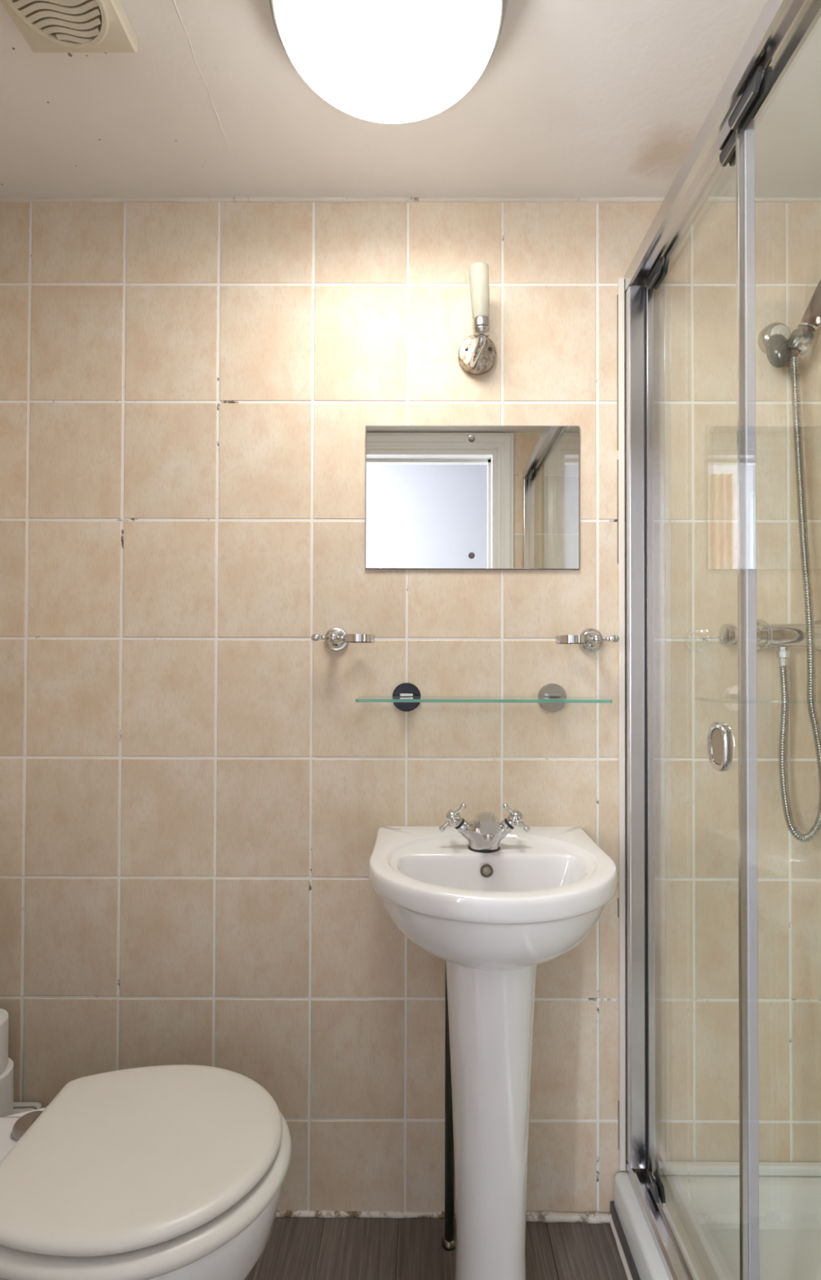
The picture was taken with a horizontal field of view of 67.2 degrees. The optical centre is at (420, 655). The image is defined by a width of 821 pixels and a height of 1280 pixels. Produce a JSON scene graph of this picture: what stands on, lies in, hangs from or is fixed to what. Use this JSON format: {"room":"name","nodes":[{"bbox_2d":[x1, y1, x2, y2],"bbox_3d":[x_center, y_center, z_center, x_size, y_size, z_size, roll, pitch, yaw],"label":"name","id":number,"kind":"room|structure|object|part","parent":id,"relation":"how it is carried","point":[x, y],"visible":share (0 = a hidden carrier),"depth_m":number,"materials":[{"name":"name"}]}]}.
{"room":"bathroom","nodes":[
{"label":"bathroom","id":0,"kind":"room"},
{"bbox_2d":[0,201,820,1213],"bbox_3d":[0.129,0.099,1.358,2.390,2.176,0.121,0,-1,0],"label":"wall","id":1,"kind":"structure","parent":0,"point":[197,790],"depth_m":1.30,"materials":[{"name":"tile"}]},
{"bbox_2d":[311,626,375,651],"bbox_3d":[-0.151,-0.035,1.258,0.128,0.051,0.077,0,-1,22],"label":"holder","id":2,"kind":"object","parent":1,"relation":"attached to","point":[336,638],"visible":1,"depth_m":1.25,"materials":[{"name":"silver metal"}]},
{"bbox_3d":[-0.177,-0.035,1.261,0.022,0.022,0.044,0,-1,0],"label":"post","id":3,"kind":"part","parent":2,"relation":"part of","materials":[{"name":"silver metal"}]},
{"bbox_3d":[-0.161,-0.035,1.248,0.020,0.011,0.011,0,-1,17],"label":"ring arm","id":4,"kind":"part","parent":2,"relation":"part of","materials":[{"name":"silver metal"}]},
{"bbox_2d":[0,196,820,203],"bbox_3d":[0.132,-0.968,1.312,2.190,0.015,0.015,0,-1,0],"label":"trim","id":5,"kind":"structure","parent":1,"relation":"attached to","point":[3,199],"depth_m":1.31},
{"bbox_2d":[275,1210,608,1218],"bbox_3d":[-0.289,1.162,1.285,1.360,0.016,0.016,0,-1,0],"label":"trim","id":6,"kind":"structure","parent":1,"relation":"attached to","point":[286,1214],"depth_m":1.28,"materials":[{"name":"white plastic"}]},
{"bbox_2d":[364,425,579,569],"bbox_3d":[0.109,-0.333,1.298,0.450,0.303,0.010,0,-1,0],"label":"wall mirror","id":7,"kind":"object","parent":1,"relation":"attached to","point":[438,497],"visible":1,"depth_m":1.30,"materials":[{"name":"grey mirror"}]},
{"bbox_2d":[457,262,496,374],"bbox_3d":[0.119,-0.685,1.260,0.080,0.182,0.096,0,-1,0],"label":"wall lamp","id":8,"kind":"object","parent":1,"relation":"attached to","point":[477,355],"visible":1,"depth_m":1.23,"materials":[{"name":"white glass"}]},
{"bbox_3d":[0.119,-0.633,1.297,0.080,0.080,0.020,0,-1,0],"label":"plate","id":9,"kind":"part","parent":8,"relation":"part of","materials":[{"name":"silver metal"}]},
{"bbox_3d":[0.115,-0.623,1.261,0.019,0.046,0.062,0,-1,-17],"label":"arm","id":10,"kind":"part","parent":8,"relation":"part of","materials":[{"name":"silver metal"}]},
{"bbox_2d":[355,682,612,711],"bbox_3d":[0.121,0.087,1.237,0.491,0.060,0.122,0,-1,0],"label":"glass shelf","id":11,"kind":"object","parent":1,"relation":"attached to","point":[552,697],"visible":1,"depth_m":1.24,"materials":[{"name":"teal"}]},
{"bbox_3d":[0.121,0.087,1.232,0.491,0.006,0.110,0,-1,0],"label":"shelf pane","id":12,"kind":"part","parent":11,"relation":"part of","materials":[{"name":"clear glass"}]},
{"bbox_2d":[368,826,617,969],"bbox_3d":[0.123,0.435,1.093,0.431,0.162,0.401,0,-1,0],"label":"basin","id":13,"kind":"object","parent":1,"relation":"attached to","point":[528,902],"visible":0.98,"depth_m":0.98,"materials":[{"name":"white ceramic"}]},
{"bbox_2d":[439,802,530,853],"bbox_3d":[0.121,0.323,1.146,0.173,0.088,0.125,0,-1,0],"label":"tap","id":14,"kind":"object","parent":13,"relation":"on","point":[484,834],"visible":1,"depth_m":1.16,"materials":[{"name":"silver metal"}]},
{"bbox_3d":[0.062,0.308,1.171,0.029,0.029,0.027,0,-1,0],"label":"cross handle","id":15,"kind":"part","parent":14,"relation":"part of","materials":[{"name":"silver metal"}]},
{"bbox_3d":[0.083,0.328,1.174,0.045,0.044,0.028,0,-1,0],"label":"valve arm","id":16,"kind":"part","parent":14,"relation":"part of","materials":[{"name":"silver metal"}]},
{"bbox_3d":[0.121,0.313,1.138,0.042,0.054,0.109,0,-1,0],"label":"spout","id":17,"kind":"part","parent":14,"relation":"part of","materials":[{"name":"silver metal"}]},
{"bbox_3d":[0.159,0.328,1.174,0.045,0.044,0.028,0,-1,0],"label":"valve arm","id":18,"kind":"part","parent":14,"relation":"part of","materials":[{"name":"silver metal"}]},
{"bbox_3d":[0.180,0.308,1.171,0.029,0.029,0.027,0,-1,0],"label":"cross handle","id":19,"kind":"part","parent":14,"relation":"part of","materials":[{"name":"silver metal"}]},
{"bbox_2d":[526,1210,612,1223],"bbox_3d":[0.276,1.162,1.277,0.250,0.024,0.024,0,-1,2],"label":"trim","id":20,"kind":"structure","parent":1,"relation":"attached to","point":[547,1216],"depth_m":1.27,"materials":[{"name":"white plastic"}]},
{"bbox_2d":[555,627,619,652],"bbox_3d":[0.330,-0.033,1.257,0.128,0.051,0.077,0,-1,-22],"label":"holder","id":21,"kind":"object","parent":1,"relation":"attached to","point":[590,639],"visible":1,"depth_m":1.24,"materials":[{"name":"silver metal"}]},
{"bbox_3d":[0.356,-0.033,1.259,0.022,0.022,0.044,0,-1,0],"label":"post","id":22,"kind":"part","parent":21,"relation":"part of","materials":[{"name":"silver metal"}]},
{"bbox_2d":[719,619,820,665],"bbox_3d":[0.774,-0.028,1.255,0.342,0.097,0.086,0,-1,0],"label":"shower mixer","id":23,"kind":"object","parent":1,"relation":"attached to","point":[781,636],"visible":0.64,"depth_m":1.22,"materials":[{"name":"silver metal"}]},
{"bbox_3d":[0.641,-0.040,1.238,0.076,0.048,0.048,0,-1,0],"label":"control knob","id":24,"kind":"part","parent":23,"relation":"part of","materials":[{"name":"silver metal"}]},
{"bbox_2d":[777,355,820,842],"bbox_3d":[0.766,-0.109,1.237,0.079,0.965,0.069,1,-1,-36],"label":"shower hose","id":25,"kind":"object","parent":23,"relation":"attached to","point":[794,361],"visible":1,"depth_m":1.22,"materials":[{"name":"silver metal"}]},
{"bbox_2d":[757,322,814,368],"bbox_3d":[0.749,-0.642,1.262,0.078,0.113,0.087,0,-1,0],"label":"bracket","id":26,"kind":"object","parent":1,"relation":"attached to","point":[776,340],"visible":1,"depth_m":1.25,"materials":[{"name":"grey metal"}]},
{"bbox_3d":[0.732,-0.626,1.267,0.045,0.080,0.061,0,-1,0],"label":"cradle arm","id":27,"kind":"part","parent":26,"relation":"part of","materials":[{"name":"grey plastic"}]},
{"bbox_2d":[787,328,814,355],"bbox_3d":[0.763,-0.631,1.243,0.051,0.050,0.043,0,-1,41],"label":"holder","id":28,"kind":"object","parent":26,"relation":"attached to","point":[800,340],"depth_m":1.23,"materials":[{"name":"metal"}]},
{"bbox_2d":[785,279,820,367],"bbox_3d":[0.804,-0.723,1.200,0.171,0.272,0.059,0,-1,35],"label":"shower","id":29,"kind":"object","parent":26,"relation":"attached to","point":[811,318],"visible":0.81,"depth_m":1.22,"materials":[{"name":"silver"}]},
{"bbox_2d":[0,0,820,198],"bbox_3d":[0.130,-1.003,0.632,2.390,0.051,1.560,0,-1,0],"label":"ceiling","id":30,"kind":"structure","parent":0,"point":[573,99],"depth_m":1.11,"materials":[{"name":"paint"}]},
{"bbox_2d":[0,0,137,52],"bbox_3d":[-0.530,-0.961,0.893,0.166,0.030,0.166,0,-1,0],"label":"fan","id":31,"kind":"object","parent":30,"relation":"attached to","point":[45,25],"visible":1,"depth_m":0.93,"materials":[{"name":"beige plastic"}]},
{"bbox_2d":[268,0,508,123],"bbox_3d":[-0.046,-0.930,0.882,0.348,0.091,0.348,0,-1,0],"label":"ceiling light","id":32,"kind":"object","parent":30,"relation":"attached to","point":[383,61],"visible":1,"depth_m":0.90,"materials":[{"name":"white glass"}]},
{"bbox_2d":[244,1217,627,1279],"bbox_3d":[0.124,1.187,0.600,2.390,0.060,1.570,0,-1,0],"label":"floor","id":33,"kind":"structure","parent":0,"point":[309,1248],"depth_m":1.21,"materials":[{"name":"grey"}]},
{"bbox_2d":[12,1102,42,1115],"bbox_3d":[-0.872,1.038,1.217,0.183,0.246,0.135,0,-1,0],"label":"pack","id":34,"kind":"object","parent":33,"relation":"on","point":[18,1107],"visible":0.15,"depth_m":1.26},
{"bbox_2d":[0,1057,13,1116],"bbox_3d":[-0.865,0.870,1.214,0.108,0.098,0.108,0,-1,0],"label":"toilet roll","id":35,"kind":"object","parent":34,"relation":"on","point":[6,1077],"visible":0.76,"depth_m":1.21,"materials":[{"name":"white paper"}]},
{"bbox_2d":[0,1008,8,1074],"bbox_3d":[-0.875,0.770,1.213,0.108,0.098,0.108,0,-1,0],"label":"toilet roll","id":36,"kind":"object","parent":35,"relation":"on","point":[4,1016],"visible":1,"depth_m":1.22,"materials":[{"name":"white paper"}]},
{"bbox_2d":[0,1064,291,1279],"bbox_3d":[-0.582,0.765,0.916,0.772,0.788,0.372,0,-1,0],"label":"toilet","id":37,"kind":"object","parent":33,"relation":"on","point":[175,1171],"visible":1,"depth_m":0.85,"materials":[{"name":"ceramic"}]},
{"bbox_2d":[441,968,455,1250],"bbox_3d":[0.058,0.837,1.227,0.030,0.654,0.030,0,-1,0],"label":"pipe","id":38,"kind":"object","parent":33,"relation":"on","point":[448,1242],"visible":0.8,"depth_m":1.22,"materials":[{"name":"grey"}]},
{"bbox_2d":[445,960,537,1279],"bbox_3d":[0.122,0.840,1.085,0.163,0.646,0.162,0,-1,0],"label":"pedestal","id":39,"kind":"object","parent":33,"relation":"on","point":[491,1012],"visible":0.84,"depth_m":1.02,"materials":[{"name":"white ceramic"}]},
{"bbox_2d":[610,1160,820,1279],"bbox_3d":[0.805,1.100,0.614,0.827,0.118,1.337,0,-1,0],"label":"shower tray","id":40,"kind":"object","parent":33,"relation":"on","point":[702,1198],"visible":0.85,"depth_m":1.22,"materials":[{"name":"white plastic"}]},
{"bbox_2d":[609,1217,633,1279],"bbox_3d":[0.391,1.160,1.072,0.016,0.016,0.416,0,-1,1],"label":"trim","id":41,"kind":"structure","parent":40,"relation":"attached to","point":[614,1229],"depth_m":1.20,"materials":[{"name":"white plastic"}]},
{"bbox_2d":[617,0,820,1279],"bbox_3d":[0.448,0.122,0.627,0.072,1.876,1.339,0,-1,0],"label":"shower door frame","id":42,"kind":"structure","parent":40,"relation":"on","point":[726,136],"depth_m":1.10,"materials":[{"name":"silver metal"}]},
{"bbox_3d":[0.450,1.049,0.615,0.054,0.022,1.338,0,-1,0],"label":"rail","id":43,"kind":"part","parent":42,"relation":"part of","materials":[{"name":"silver metal"}]},
{"bbox_3d":[0.466,0.142,0.964,0.011,0.076,0.062,0,-1,0],"label":"door pull","id":44,"kind":"part","parent":42,"relation":"part of","materials":[{"name":"silver metal"}]},
{"bbox_3d":[0.457,-0.796,0.639,0.058,0.040,1.338,0,-1,0],"label":"rail","id":45,"kind":"part","parent":42,"relation":"part of","materials":[{"name":"silver metal"}]}
]}

